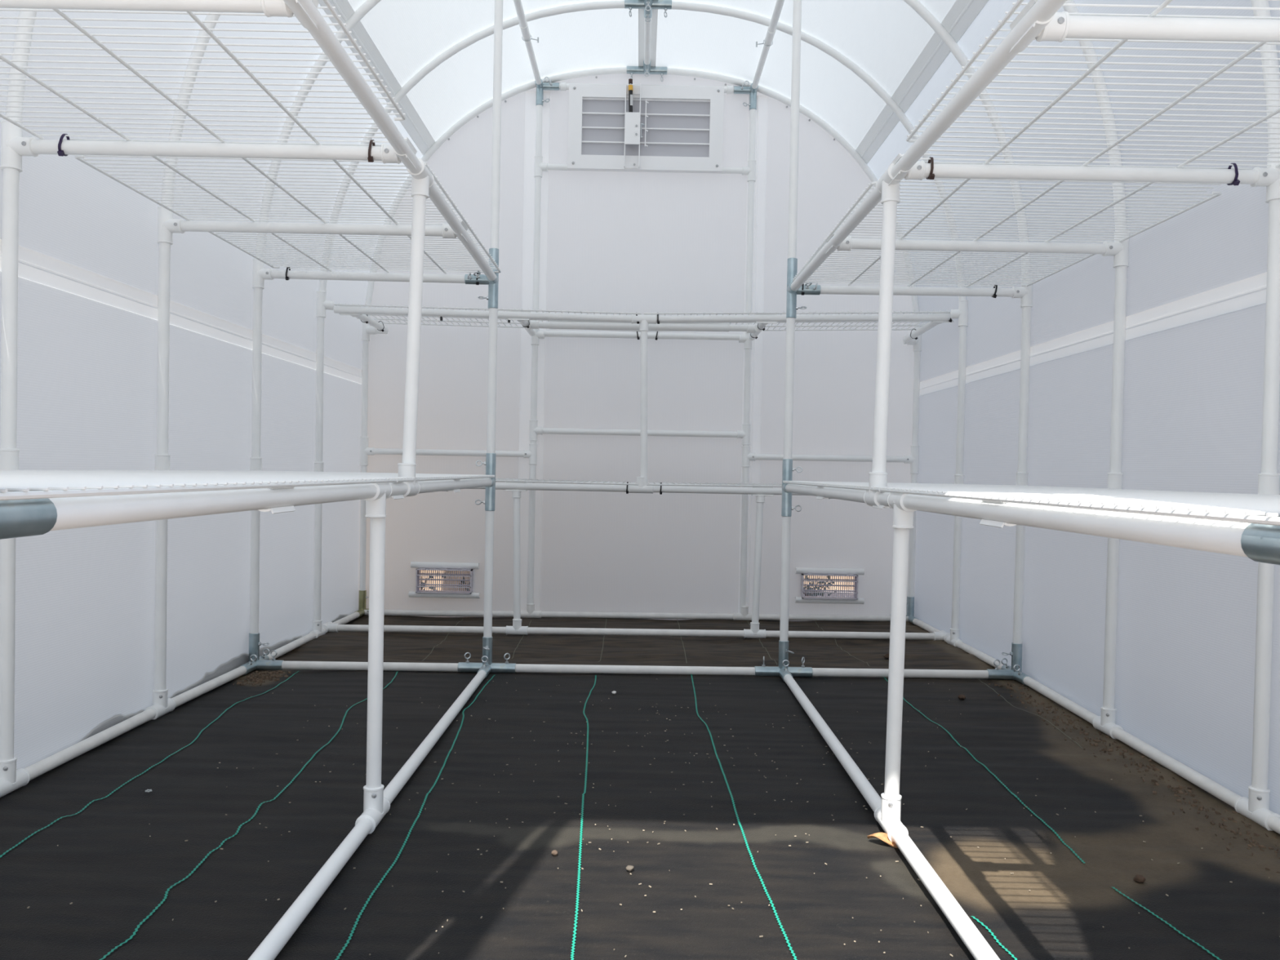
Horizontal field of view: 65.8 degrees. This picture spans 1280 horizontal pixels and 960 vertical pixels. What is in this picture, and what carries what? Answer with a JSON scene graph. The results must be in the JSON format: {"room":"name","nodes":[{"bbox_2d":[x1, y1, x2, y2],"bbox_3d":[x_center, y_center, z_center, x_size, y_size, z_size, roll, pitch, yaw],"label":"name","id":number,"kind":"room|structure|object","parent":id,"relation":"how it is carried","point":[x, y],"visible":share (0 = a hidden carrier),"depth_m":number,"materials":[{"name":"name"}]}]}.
{"room":"greenhouse","nodes":[
{"label":"greenhouse","id":0,"kind":"room"},
{"bbox_2d":[0,271,361,768],"bbox_3d":[-1.229,0.114,2.500,0.001,1.036,3.704,1,1,0],"label":"wall","id":1,"kind":"structure","parent":0,"point":[87,368],"depth_m":2.44,"materials":[{"name":"plastic"}]},
{"bbox_2d":[0,239,362,384],"bbox_3d":[-1.214,-0.433,2.495,0.008,0.060,3.704,1,1,0],"label":"trim","id":2,"kind":"structure","parent":1,"relation":"attached to","point":[33,266],"depth_m":2.43,"materials":[{"name":"white plastic"}]},
{"bbox_2d":[0,3,423,369],"bbox_3d":[-1.069,-0.947,2.491,0.278,0.975,3.704,1,1,0],"label":"ceiling","id":3,"kind":"structure","parent":0,"point":[71,212],"depth_m":2.60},
{"bbox_2d":[358,73,916,621],"bbox_3d":[0.007,-0.582,4.347,2.447,2.442,0.001,1,1,0],"label":"wall","id":4,"kind":"structure","parent":0,"point":[622,242],"depth_m":4.35,"materials":[{"name":"plastic"}]},
{"bbox_2d":[408,561,479,598],"bbox_3d":[-0.855,0.438,4.336,0.308,0.157,0.062,1,1,0],"label":"air vent","id":5,"kind":"object","parent":4,"relation":"in","point":[428,566],"visible":1,"depth_m":4.33,"materials":[{"name":"white metal"}]},
{"bbox_2d":[518,91,550,610],"bbox_3d":[-0.470,-0.535,4.343,0.108,2.330,0.008,1,1,0],"label":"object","id":6,"kind":"structure","parent":4,"relation":"attached to","point":[531,96],"depth_m":4.34,"materials":[{"name":"white plastic"}]},
{"bbox_2d":[737,95,768,613],"bbox_3d":[0.496,-0.516,4.344,0.085,2.330,0.008,1,1,0],"label":"trim","id":7,"kind":"structure","parent":4,"relation":"attached to","point":[761,135],"depth_m":4.34,"materials":[{"name":"white plastic"}]},
{"bbox_2d":[795,567,864,604],"bbox_3d":[0.831,0.463,4.338,0.300,0.156,0.062,1,1,0],"label":"air vent","id":8,"kind":"object","parent":4,"relation":"in","point":[805,571],"visible":1,"depth_m":4.33,"materials":[{"name":"white metal"}]},
{"bbox_2d":[0,615,1279,959],"bbox_3d":[-0.015,0.621,2.512,2.428,0.040,3.733,1,1,0],"label":"floor","id":9,"kind":"structure","parent":0,"point":[126,886],"depth_m":1.80,"materials":[{"name":"black"}]},
{"bbox_2d":[23,611,359,780],"bbox_3d":[-1.215,0.587,2.505,0.027,0.044,3.660,1,1,0],"label":"pipe","id":10,"kind":"object","parent":9,"relation":"on","point":[67,754],"visible":0.75,"depth_m":2.36,"materials":[{"name":"white plastic"}]},
{"bbox_2d":[239,632,284,675],"bbox_3d":[-1.176,0.540,3.114,0.108,0.116,0.180,1,1,0],"label":"connector","id":11,"kind":"object","parent":9,"relation":"on","point":[255,662],"visible":0.98,"depth_m":3.10,"materials":[{"name":"metal"}]},
{"bbox_2d":[355,590,368,618],"bbox_3d":[-1.179,0.540,4.299,0.104,0.112,0.102,1,1,0],"label":"connector","id":12,"kind":"object","parent":9,"relation":"on","point":[362,594],"visible":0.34,"depth_m":4.32,"materials":[{"name":"metal"}]},
{"bbox_2d":[248,670,486,959],"bbox_3d":[-0.480,0.585,1.895,0.036,0.070,2.440,1,1,0],"label":"pipe","id":13,"kind":"object","parent":9,"relation":"on","point":[377,802],"visible":0.91,"depth_m":1.66,"materials":[{"name":"white plastic"}]},
{"bbox_2d":[365,517,385,788],"bbox_3d":[-0.475,0.311,1.779,0.027,0.585,0.029,1,1,0],"label":"post","id":14,"kind":"object","parent":13,"relation":"on","point":[377,526],"visible":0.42,"depth_m":1.77,"materials":[{"name":"white plastic"}]},
{"bbox_2d":[29,462,492,530],"bbox_3d":[-0.829,0.009,1.896,0.756,0.098,2.453,1,1,0],"label":"support","id":15,"kind":"object","parent":14,"relation":"on","point":[73,513],"visible":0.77,"depth_m":1.11,"materials":[{"name":"white plastic"}]},
{"bbox_2d":[0,497,57,539],"bbox_3d":[-0.484,0.027,0.718,0.064,0.180,0.104,1,1,0],"label":"connector","id":16,"kind":"object","parent":15,"relation":"attached to","point":[30,517],"visible":0.86,"depth_m":0.73,"materials":[{"name":"metal"}]},
{"bbox_2d":[0,470,396,500],"bbox_3d":[-0.811,-0.002,1.243,0.721,0.009,1.197,1,1,0],"label":"wire shelf","id":17,"kind":"object","parent":15,"relation":"on","point":[14,484],"visible":1,"depth_m":1.09,"materials":[{"name":"white"}]},
{"bbox_2d":[34,470,494,482],"bbox_3d":[-0.811,-0.013,2.467,0.721,0.009,1.235,1,1,0],"label":"wire shelf","id":18,"kind":"object","parent":15,"relation":"on","point":[419,477],"visible":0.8,"depth_m":2.23,"materials":[{"name":"white"}]},
{"bbox_2d":[402,195,426,463],"bbox_3d":[-0.457,-0.303,2.003,0.027,0.639,0.044,2,1,45],"label":"post","id":19,"kind":"object","parent":15,"relation":"on","point":[419,204],"visible":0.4,"depth_m":1.99,"materials":[{"name":"white plastic"}]},
{"bbox_2d":[0,0,496,283],"bbox_3d":[-0.806,-0.613,1.891,0.778,0.067,2.454,1,1,0],"label":"support","id":20,"kind":"object","parent":19,"relation":"on","point":[400,148],"visible":0.98,"depth_m":1.87,"materials":[{"name":"white plastic"}]},
{"bbox_2d":[57,133,69,155],"bbox_3d":[-1.095,-0.636,1.884,0.010,0.046,0.032,1,1,0],"label":"cable tie","id":21,"kind":"object","parent":20,"relation":"attached to","point":[60,153],"visible":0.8,"depth_m":1.87,"materials":[{"name":"black plastic"}]},
{"bbox_2d":[0,0,405,145],"bbox_3d":[-0.776,-0.639,1.270,0.732,0.009,1.233,1,1,0],"label":"wire shelf","id":22,"kind":"object","parent":20,"relation":"on","point":[60,12],"visible":0.89,"depth_m":1.60,"materials":[{"name":"white"}]},
{"bbox_2d":[284,266,290,279],"bbox_3d":[-1.103,-0.647,3.104,0.009,0.045,0.032,1,1,0],"label":"cable tie","id":23,"kind":"object","parent":20,"relation":"attached to","point":[286,277],"visible":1,"depth_m":3.09,"materials":[{"name":"black plastic"}]},
{"bbox_2d":[367,139,375,162],"bbox_3d":[-0.510,-0.624,1.884,0.009,0.045,0.032,1,1,0],"label":"cable tie","id":24,"kind":"object","parent":20,"relation":"attached to","point":[370,157],"visible":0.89,"depth_m":1.87,"materials":[{"name":"black plastic"}]},
{"bbox_2d":[281,661,457,671],"bbox_3d":[-0.848,0.586,3.115,0.734,0.031,0.027,1,1,0],"label":"pipe","id":25,"kind":"object","parent":9,"relation":"on","point":[316,665],"visible":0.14,"depth_m":3.10,"materials":[{"name":"white plastic"}]},
{"bbox_2d":[457,636,515,679],"bbox_3d":[-0.480,0.550,3.073,0.180,0.114,0.116,1,1,0],"label":"connector","id":26,"kind":"object","parent":9,"relation":"on","point":[486,665],"visible":0.98,"depth_m":3.10,"materials":[{"name":"metal"}]},
{"bbox_2d":[483,0,502,637],"bbox_3d":[-0.459,-0.558,3.105,0.028,2.298,0.027,1,1,0],"label":"pipe","id":27,"kind":"object","parent":26,"relation":"on","point":[498,20],"visible":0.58,"depth_m":3.09,"materials":[{"name":"white plastic"}]},
{"bbox_2d":[464,248,498,308],"bbox_3d":[-0.495,-0.631,3.087,0.104,0.186,0.066,1,1,0],"label":"connector","id":28,"kind":"object","parent":27,"relation":"attached to","point":[493,286],"visible":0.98,"depth_m":3.09,"materials":[{"name":"metal"}]},
{"bbox_2d":[475,453,496,511],"bbox_3d":[-0.486,0.006,3.092,0.064,0.180,0.068,1,1,0],"label":"connector","id":29,"kind":"object","parent":27,"relation":"attached to","point":[490,463],"visible":0.94,"depth_m":3.10,"materials":[{"name":"metal"}]},
{"bbox_2d":[484,453,496,511],"bbox_3d":[-0.470,0.006,3.092,0.032,0.180,0.068,1,1,0],"label":"socket","id":30,"kind":"object","parent":29,"relation":"attached to","point":[490,463],"depth_m":3.10,"materials":[{"name":"metal"}]},
{"bbox_2d":[551,849,557,856],"bbox_3d":[-0.143,0.624,1.656,0.011,0.010,0.012,1,1,0],"label":"clod","id":31,"kind":"object","parent":9,"relation":"on","point":[554,852],"visible":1,"depth_m":1.65,"materials":[{"name":"brown"}]},
{"bbox_2d":[626,865,634,871],"bbox_3d":[-0.016,0.627,1.598,0.014,0.010,0.013,1,1,0],"label":"pebble","id":32,"kind":"object","parent":9,"relation":"on","point":[629,868],"visible":1,"depth_m":1.59,"materials":[{"name":"grey stone"}]},
{"bbox_2d":[515,663,755,675],"bbox_3d":[-0.015,0.597,3.115,0.932,0.032,0.027,1,1,0],"label":"pipe","id":33,"kind":"object","parent":9,"relation":"on","point":[519,668],"visible":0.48,"depth_m":3.10,"materials":[{"name":"white plastic"}]},
{"bbox_2d":[321,618,950,642],"bbox_3d":[-0.015,0.578,3.835,2.436,0.070,0.084,1,1,0],"label":"pipe","id":34,"kind":"object","parent":9,"relation":"on","point":[517,628],"visible":0.92,"depth_m":3.82,"materials":[{"name":"white plastic"}]},
{"bbox_2d":[511,489,520,619],"bbox_3d":[-0.479,0.304,3.837,0.044,0.559,0.036,1,1,0],"label":"post","id":35,"kind":"object","parent":34,"relation":"on","point":[516,495],"visible":1,"depth_m":3.82,"materials":[{"name":"white plastic"}]},
{"bbox_2d":[751,494,764,622],"bbox_3d":[0.458,0.320,3.837,0.044,0.554,0.036,1,1,0],"label":"post","id":36,"kind":"object","parent":34,"relation":"on","point":[760,500],"visible":1,"depth_m":3.82,"materials":[{"name":"white plastic"}]},
{"bbox_2d":[364,603,908,621],"bbox_3d":[-0.016,0.580,4.330,2.400,0.072,0.036,1,1,0],"label":"pipe","id":37,"kind":"object","parent":9,"relation":"on","point":[530,612],"visible":0.73,"depth_m":4.32,"materials":[{"name":"white plastic"}]},
{"bbox_2d":[373,82,905,613],"bbox_3d":[0.006,-0.564,4.322,2.400,2.322,0.037,1,1,0],"label":"frame","id":38,"kind":"object","parent":37,"relation":"on","point":[749,171],"depth_m":4.31,"materials":[{"name":"white plastic"}]},
{"bbox_2d":[513,0,541,84],"bbox_3d":[-0.433,-1.690,2.485,0.032,0.042,3.660,1,1,0],"label":"brace","id":39,"kind":"structure","parent":38,"relation":"attached to","point":[523,25],"depth_m":3.77,"materials":[{"name":"white metal"}]},
{"bbox_2d":[521,35,538,43],"bbox_3d":[-0.420,-1.697,3.800,0.066,0.040,0.027,1,1,0],"label":"clamp","id":40,"kind":"object","parent":39,"relation":"attached to","point":[537,39],"visible":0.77,"depth_m":3.79,"materials":[{"name":"silver metal"}]},
{"bbox_2d":[534,76,559,105],"bbox_3d":[-0.402,-1.687,4.294,0.101,0.115,0.068,1,1,0],"label":"connector","id":41,"kind":"object","parent":38,"relation":"attached to","point":[550,86],"visible":0.98,"depth_m":4.30,"materials":[{"name":"metal"}]},
{"bbox_2d":[560,82,566,91],"bbox_3d":[-0.334,-1.714,4.311,0.025,0.036,0.036,1,1,0],"label":"socket","id":42,"kind":"object","parent":38,"relation":"attached to","point":[562,85],"depth_m":4.30,"materials":[{"name":"white plastic"}]},
{"bbox_2d":[567,78,724,173],"bbox_3d":[0.025,-1.532,4.276,0.670,0.377,0.070,1,1,0],"label":"air vent","id":43,"kind":"object","parent":38,"relation":"in","point":[630,127],"visible":1,"depth_m":4.29,"materials":[{"name":"white"}]},
{"bbox_2d":[726,85,733,94],"bbox_3d":[0.391,-1.699,4.312,0.025,0.036,0.036,1,1,0],"label":"socket","id":44,"kind":"object","parent":38,"relation":"attached to","point":[729,88],"depth_m":4.30,"materials":[{"name":"white plastic"}]},
{"bbox_2d":[733,80,758,110],"bbox_3d":[0.459,-1.670,4.294,0.101,0.115,0.068,1,1,0],"label":"connector","id":45,"kind":"object","parent":38,"relation":"attached to","point":[749,90],"visible":0.97,"depth_m":4.30,"materials":[{"name":"metal"}]},
{"bbox_2d":[751,0,784,88],"bbox_3d":[0.492,-1.673,2.485,0.032,0.042,3.660,1,1,0],"label":"brace","id":46,"kind":"structure","parent":38,"relation":"attached to","point":[771,29],"depth_m":3.75,"materials":[{"name":"white plastic"}]},
{"bbox_2d":[755,39,773,47],"bbox_3d":[0.478,-1.680,3.800,0.066,0.040,0.027,1,1,0],"label":"clamp","id":47,"kind":"object","parent":46,"relation":"attached to","point":[757,44],"visible":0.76,"depth_m":3.79,"materials":[{"name":"silver metal"}]},
{"bbox_2d":[144,0,1129,738],"bbox_3d":[0.008,-0.580,2.495,2.446,2.404,0.096,1,1,0],"label":"hoop","id":48,"kind":"object","parent":9,"relation":"on","point":[1105,723],"visible":0.66,"depth_m":2.49,"materials":[{"name":"white plastic"}]},
{"bbox_2d":[62,138,501,274],"bbox_3d":[-0.787,-0.651,2.506,0.712,0.009,1.226,1,1,0],"label":"wire shelf","id":49,"kind":"object","parent":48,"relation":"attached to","point":[300,264],"visible":0.81,"depth_m":2.35,"materials":[{"name":"white"}]},
{"bbox_2d":[644,17,651,65],"bbox_3d":[0.031,-1.769,2.484,0.027,0.027,3.660,1,1,0],"label":"pipe","id":50,"kind":"object","parent":48,"relation":"attached to","point":[647,26],"visible":0.59,"depth_m":4.00,"materials":[{"name":"white plastic"}]},
{"bbox_2d":[308,0,968,646],"bbox_3d":[0.007,-0.587,3.715,2.446,2.414,0.096,1,1,0],"label":"hoop","id":51,"kind":"object","parent":9,"relation":"on","point":[322,304],"visible":0.71,"depth_m":3.70,"materials":[{"name":"white plastic"}]},
{"bbox_2d":[624,0,671,22],"bbox_3d":[0.030,-1.764,3.704,0.146,0.064,0.146,2,1,45],"label":"connector","id":52,"kind":"object","parent":51,"relation":"attached to","point":[647,5],"visible":1,"depth_m":3.69,"materials":[{"name":"metal"}]},
{"bbox_2d":[0,0,1279,831],"bbox_3d":[0.009,-0.571,1.885,2.446,2.412,0.096,1,1,0],"label":"hoop","id":53,"kind":"object","parent":9,"relation":"on","point":[1255,807],"visible":0.73,"depth_m":1.88,"materials":[{"name":"white plastic"}]},
{"bbox_2d":[359,66,921,597],"bbox_3d":[0.007,-0.598,4.324,2.446,2.402,0.037,1,1,0],"label":"hoop","id":54,"kind":"object","parent":9,"relation":"on","point":[365,451],"visible":0.73,"depth_m":4.31,"materials":[{"name":"white plastic"}]},
{"bbox_2d":[466,476,808,496],"bbox_3d":[0.000,0.018,4.063,2.396,0.065,0.511,1,1,0],"label":"support","id":55,"kind":"object","parent":54,"relation":"attached to","point":[640,487],"visible":0.48,"depth_m":3.82,"materials":[{"name":"white plastic"}]},
{"bbox_2d":[495,477,637,484],"bbox_3d":[-0.602,-0.002,4.031,1.188,0.017,0.470,1,1,0],"label":"wire shelf","id":56,"kind":"object","parent":55,"relation":"on","point":[525,480],"visible":0.49,"depth_m":3.80,"materials":[{"name":"white"}]},
{"bbox_2d":[640,330,647,485],"bbox_3d":[0.016,-0.293,3.828,0.039,0.656,0.027,1,1,0],"label":"post","id":57,"kind":"object","parent":55,"relation":"on","point":[643,333],"visible":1,"depth_m":3.82,"materials":[{"name":"white plastic"}]},
{"bbox_2d":[333,305,954,344],"bbox_3d":[0.013,-0.624,4.057,2.396,0.093,0.511,1,1,0],"label":"support","id":58,"kind":"object","parent":57,"relation":"on","point":[646,322],"visible":0.94,"depth_m":3.81,"materials":[{"name":"white plastic"}]},
{"bbox_2d":[333,302,640,331],"bbox_3d":[-0.590,-0.659,4.025,1.188,0.021,0.470,1,1,0],"label":"wire shelf","id":59,"kind":"object","parent":58,"relation":"on","point":[339,304],"visible":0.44,"depth_m":4.02,"materials":[{"name":"white"}]},
{"bbox_2d":[644,311,950,331],"bbox_3d":[0.611,-0.644,4.026,1.194,0.037,0.470,1,1,0],"label":"wire shelf","id":60,"kind":"object","parent":58,"relation":"on","point":[783,312],"visible":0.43,"depth_m":4.02,"materials":[{"name":"white"}]},
{"bbox_2d":[646,481,782,486],"bbox_3d":[0.611,0.022,4.032,1.170,0.016,0.470,1,1,0],"label":"wire shelf","id":61,"kind":"object","parent":55,"relation":"on","point":[653,483],"visible":0.41,"depth_m":3.80,"materials":[{"name":"white"}]},
{"bbox_2d":[626,60,666,81],"bbox_3d":[0.030,-1.769,4.278,0.176,0.064,0.104,1,1,0],"label":"connector","id":62,"kind":"object","parent":54,"relation":"attached to","point":[645,69],"visible":0.91,"depth_m":4.30,"materials":[{"name":"metal"}]},
{"bbox_2d":[626,60,666,74],"bbox_3d":[0.030,-1.785,4.278,0.176,0.032,0.104,1,1,0],"label":"socket","id":63,"kind":"object","parent":62,"relation":"attached to","point":[645,69],"depth_m":4.30,"materials":[{"name":"metal"}]},
{"bbox_2d":[249,0,1032,644],"bbox_3d":[0.008,-0.591,3.104,2.446,2.394,0.037,1,1,0],"label":"hoop","id":64,"kind":"object","parent":9,"relation":"on","point":[260,273],"visible":0.6,"depth_m":3.10,"materials":[{"name":"white plastic"}]},
{"bbox_2d":[26,679,1279,956],"bbox_3d":[0.016,0.622,2.149,2.180,0.020,1.788,1,1,0],"label":"chips","id":65,"kind":"object","parent":9,"relation":"on","point":[630,873],"visible":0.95,"depth_m":1.81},
{"bbox_2d":[232,670,1279,873],"bbox_3d":[-0.014,0.620,2.298,2.411,0.028,1.589,1,1,0],"label":"ground","id":66,"kind":"structure","parent":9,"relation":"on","point":[258,677],"depth_m":2.35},
{"bbox_2d":[754,640,812,683],"bbox_3d":[0.452,0.563,3.073,0.180,0.114,0.116,1,1,0],"label":"connector","id":67,"kind":"object","parent":9,"relation":"on","point":[783,668],"visible":0.98,"depth_m":3.10,"materials":[{"name":"metal"}]},
{"bbox_2d":[779,0,801,641],"bbox_3d":[0.474,-0.542,3.106,0.028,2.292,0.027,1,1,0],"label":"pipe","id":68,"kind":"object","parent":67,"relation":"on","point":[797,7],"visible":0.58,"depth_m":3.10,"materials":[{"name":"white plastic"}]},
{"bbox_2d":[781,458,802,516],"bbox_3d":[0.478,0.025,3.092,0.064,0.180,0.068,1,1,0],"label":"connector","id":69,"kind":"object","parent":68,"relation":"attached to","point":[787,508],"visible":0.91,"depth_m":3.10,"materials":[{"name":"metal"}]},
{"bbox_2d":[781,458,792,516],"bbox_3d":[0.462,0.024,3.092,0.032,0.180,0.068,1,1,0],"label":"socket","id":70,"kind":"object","parent":69,"relation":"attached to","point":[787,468],"depth_m":3.10,"materials":[{"name":"metal"}]},
{"bbox_2d":[786,257,820,318],"bbox_3d":[0.512,-0.600,3.088,0.104,0.186,0.066,1,1,0],"label":"connector","id":71,"kind":"object","parent":68,"relation":"attached to","point":[792,263],"visible":0.97,"depth_m":3.09,"materials":[{"name":"metal"}]},
{"bbox_2d":[866,832,897,848],"bbox_3d":[0.430,0.631,1.738,0.060,0.018,0.042,1,1,0],"label":"dry leaf","id":72,"kind":"object","parent":9,"relation":"on","point":[883,837],"visible":0.8,"depth_m":1.74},
{"bbox_2d":[883,653,888,658],"bbox_3d":[0.865,0.614,3.450,0.030,0.017,0.029,1,1,0],"label":"clod","id":73,"kind":"object","parent":9,"relation":"on","point":[886,655],"visible":0.59,"depth_m":3.44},
{"bbox_2d":[783,674,999,959],"bbox_3d":[0.452,0.601,1.896,0.036,0.070,2.440,1,1,0],"label":"pipe","id":74,"kind":"object","parent":9,"relation":"on","point":[887,811],"visible":0.92,"depth_m":1.70,"materials":[{"name":"white plastic"}]},
{"bbox_2d":[884,528,909,798],"bbox_3d":[0.457,0.329,1.764,0.027,0.586,0.059,1,1,0],"label":"post","id":75,"kind":"object","parent":74,"relation":"on","point":[900,537],"visible":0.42,"depth_m":1.75,"materials":[{"name":"white plastic"}]},
{"bbox_2d":[785,471,1250,557],"bbox_3d":[0.823,0.041,1.898,0.756,0.098,2.453,1,1,0],"label":"support","id":76,"kind":"object","parent":75,"relation":"on","point":[1224,537],"visible":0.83,"depth_m":1.07,"materials":[{"name":"white plastic"}]},
{"bbox_2d":[871,200,897,472],"bbox_3d":[0.477,-0.278,1.933,0.027,0.627,0.052,2,1,42],"label":"post","id":77,"kind":"object","parent":76,"relation":"on","point":[880,425],"visible":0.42,"depth_m":1.92,"materials":[{"name":"white plastic"}]},
{"bbox_2d":[790,0,1279,297],"bbox_3d":[0.838,-0.569,1.892,0.748,0.067,2.454,1,1,0],"label":"support","id":78,"kind":"object","parent":77,"relation":"on","point":[1039,20],"visible":0.98,"depth_m":1.87,"materials":[{"name":"white plastic"}]},
{"bbox_2d":[926,156,934,179],"bbox_3d":[0.553,-0.592,1.885,0.009,0.045,0.032,1,1,0],"label":"cable tie","id":79,"kind":"object","parent":78,"relation":"attached to","point":[931,176],"visible":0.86,"depth_m":1.87,"materials":[{"name":"black plastic"}]},
{"bbox_2d":[991,284,997,297],"bbox_3d":[1.112,-0.592,3.105,0.014,0.046,0.032,1,1,0],"label":"cable tie","id":80,"kind":"object","parent":78,"relation":"attached to","point":[994,295],"visible":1,"depth_m":3.09,"materials":[{"name":"black plastic"}]},
{"bbox_2d":[792,161,1252,287],"bbox_3d":[0.841,-0.607,2.507,0.736,0.009,1.226,1,1,0],"label":"wire shelf","id":81,"kind":"object","parent":78,"relation":"on","point":[852,278],"visible":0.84,"depth_m":2.35,"materials":[{"name":"white"}]},
{"bbox_2d":[906,0,1279,168],"bbox_3d":[0.842,-0.596,1.272,0.736,0.009,1.233,1,1,0],"label":"wire shelf","id":82,"kind":"object","parent":78,"relation":"on","point":[1016,5],"visible":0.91,"depth_m":1.58,"materials":[{"name":"white"}]},
{"bbox_2d":[1226,163,1239,185],"bbox_3d":[1.129,-0.581,1.885,0.009,0.046,0.032,1,1,-2],"label":"cable tie","id":83,"kind":"object","parent":78,"relation":"attached to","point":[1236,182],"visible":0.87,"depth_m":1.87,"materials":[{"name":"black plastic"}]},
{"bbox_2d":[782,480,1261,494],"bbox_3d":[0.808,0.019,2.468,0.726,0.009,1.235,1,1,0],"label":"wire shelf","id":84,"kind":"object","parent":76,"relation":"on","point":[846,485],"visible":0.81,"depth_m":2.23,"materials":[{"name":"white"}]},
{"bbox_2d":[880,487,1279,525],"bbox_3d":[0.808,0.030,1.244,0.726,0.009,1.197,1,1,0],"label":"wire shelf","id":85,"kind":"object","parent":76,"relation":"on","point":[1237,508],"visible":1,"depth_m":1.08,"materials":[{"name":"white"}]},
{"bbox_2d":[1240,523,1279,564],"bbox_3d":[0.480,0.046,0.703,0.064,0.180,0.072,1,1,0],"label":"connector","id":86,"kind":"object","parent":76,"relation":"attached to","point":[1260,543],"visible":0.87,"depth_m":0.72,"materials":[{"name":"metal"}]},
{"bbox_2d":[812,667,988,678],"bbox_3d":[0.818,0.608,3.116,0.734,0.031,0.027,1,1,0],"label":"pipe","id":87,"kind":"object","parent":9,"relation":"on","point":[816,672],"visible":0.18,"depth_m":3.10,"materials":[{"name":"white plastic"}]},
{"bbox_2d":[889,596,917,625],"bbox_3d":[1.149,0.567,4.301,0.104,0.112,0.102,1,1,0],"label":"connector","id":88,"kind":"object","parent":9,"relation":"on","point":[910,601],"visible":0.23,"depth_m":4.32,"materials":[{"name":"metal"}]},
{"bbox_2d":[957,694,965,699],"bbox_3d":[0.925,0.624,2.844,0.021,0.013,0.023,2,1,44],"label":"clod","id":89,"kind":"object","parent":9,"relation":"on","point":[960,696],"visible":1,"depth_m":2.84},
{"bbox_2d":[986,642,1031,685],"bbox_3d":[1.147,0.571,3.116,0.108,0.116,0.180,1,1,0],"label":"connector","id":90,"kind":"object","parent":9,"relation":"on","point":[1014,672],"visible":0.98,"depth_m":3.10,"materials":[{"name":"metal"}]},
{"bbox_2d":[912,618,1279,834],"bbox_3d":[1.185,0.627,2.506,0.027,0.047,3.660,1,1,0],"label":"pipe","id":91,"kind":"object","parent":9,"relation":"on","point":[1228,797],"visible":0.77,"depth_m":2.34,"materials":[{"name":"white plastic"}]},
{"bbox_2d":[1133,874,1145,882],"bbox_3d":[0.810,0.647,1.606,0.017,0.012,0.017,1,1,-39],"label":"clod","id":92,"kind":"object","parent":9,"relation":"on","point":[1139,877],"visible":1,"depth_m":1.60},
{"bbox_2d":[347,0,956,149],"bbox_3d":[0.028,-1.600,2.486,1.890,0.373,3.704,1,1,0],"label":"ceiling","id":93,"kind":"structure","parent":0,"point":[884,38],"depth_m":3.85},
{"bbox_2d":[317,0,435,155],"bbox_3d":[-0.919,-1.430,2.487,0.054,0.062,3.704,1,1,0],"label":"trim","id":94,"kind":"structure","parent":93,"relation":"attached to","point":[413,124],"depth_m":3.50,"materials":[{"name":"white plastic"}]},
{"bbox_2d":[638,8,657,66],"bbox_3d":[0.032,-1.782,2.484,0.075,0.008,3.704,1,1,0],"label":"trim","id":95,"kind":"structure","parent":93,"relation":"attached to","point":[641,11],"depth_m":4.01,"materials":[{"name":"white plastic"}]},
{"bbox_2d":[855,0,988,164],"bbox_3d":[0.968,-1.393,2.488,0.054,0.062,3.704,1,1,0],"label":"trim","id":96,"kind":"structure","parent":93,"relation":"attached to","point":[962,13],"depth_m":3.39,"materials":[{"name":"white plastic"}]},
{"bbox_2d":[866,0,1279,382],"bbox_3d":[1.099,-0.903,2.493,0.278,0.979,3.704,1,1,0],"label":"ceiling","id":97,"kind":"structure","parent":0,"point":[1220,241],"depth_m":2.62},
{"bbox_2d":[914,303,1279,814],"bbox_3d":[1.217,0.164,2.502,0.001,1.032,3.704,1,1,0],"label":"wall","id":98,"kind":"structure","parent":0,"point":[1193,393],"depth_m":2.44,"materials":[{"name":"plastic"}]},
{"bbox_2d":[919,271,1266,395],"bbox_3d":[1.224,-0.382,2.497,0.008,0.060,3.704,1,1,0],"label":"trim","id":99,"kind":"structure","parent":98,"relation":"attached to","point":[1249,292],"depth_m":2.43,"materials":[{"name":"white plastic"}]},
{"label":"ground","id":100,"kind":"structure","parent":0,"visible":0},
{"bbox_2d":[803,591,853,596],"bbox_3d":[-0.017,0.625,5.506,8.000,0.001,2.200,1,1,0],"label":"gravel","id":101,"kind":"object","parent":100,"relation":"on","point":[808,591],"depth_m":5.58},
{"bbox_2d":[419,572,445,590],"bbox_3d":[-1.011,0.523,4.602,0.216,0.191,0.223,1,1,0],"label":"shrub","id":102,"kind":"object","parent":101,"relation":"on","point":[437,572],"visible":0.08,"depth_m":4.65,"materials":[{"name":"green plant"}]},
{"bbox_2d":[458,576,470,591],"bbox_3d":[-0.759,0.538,4.628,0.202,0.191,0.222,1,1,0],"label":"shrub","id":103,"kind":"object","parent":101,"relation":"on","point":[463,576],"visible":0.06,"depth_m":4.59,"materials":[{"name":"green plant"}]},
{"bbox_2d":[419,569,853,591],"bbox_3d":[-0.009,0.029,5.462,4.176,1.200,0.041,1,1,-17],"label":"fence","id":104,"kind":"object","parent":101,"relation":"on","point":[421,570],"visible":0.02,"depth_m":5.17,"materials":[{"name":"beige wood"}]},
{"bbox_2d":[803,575,835,596],"bbox_3d":[0.910,0.572,5.238,0.263,0.157,0.246,1,1,0],"label":"shrub","id":105,"kind":"object","parent":101,"relation":"on","point":[806,575],"visible":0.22,"depth_m":5.24,"materials":[{"name":"green plant"}]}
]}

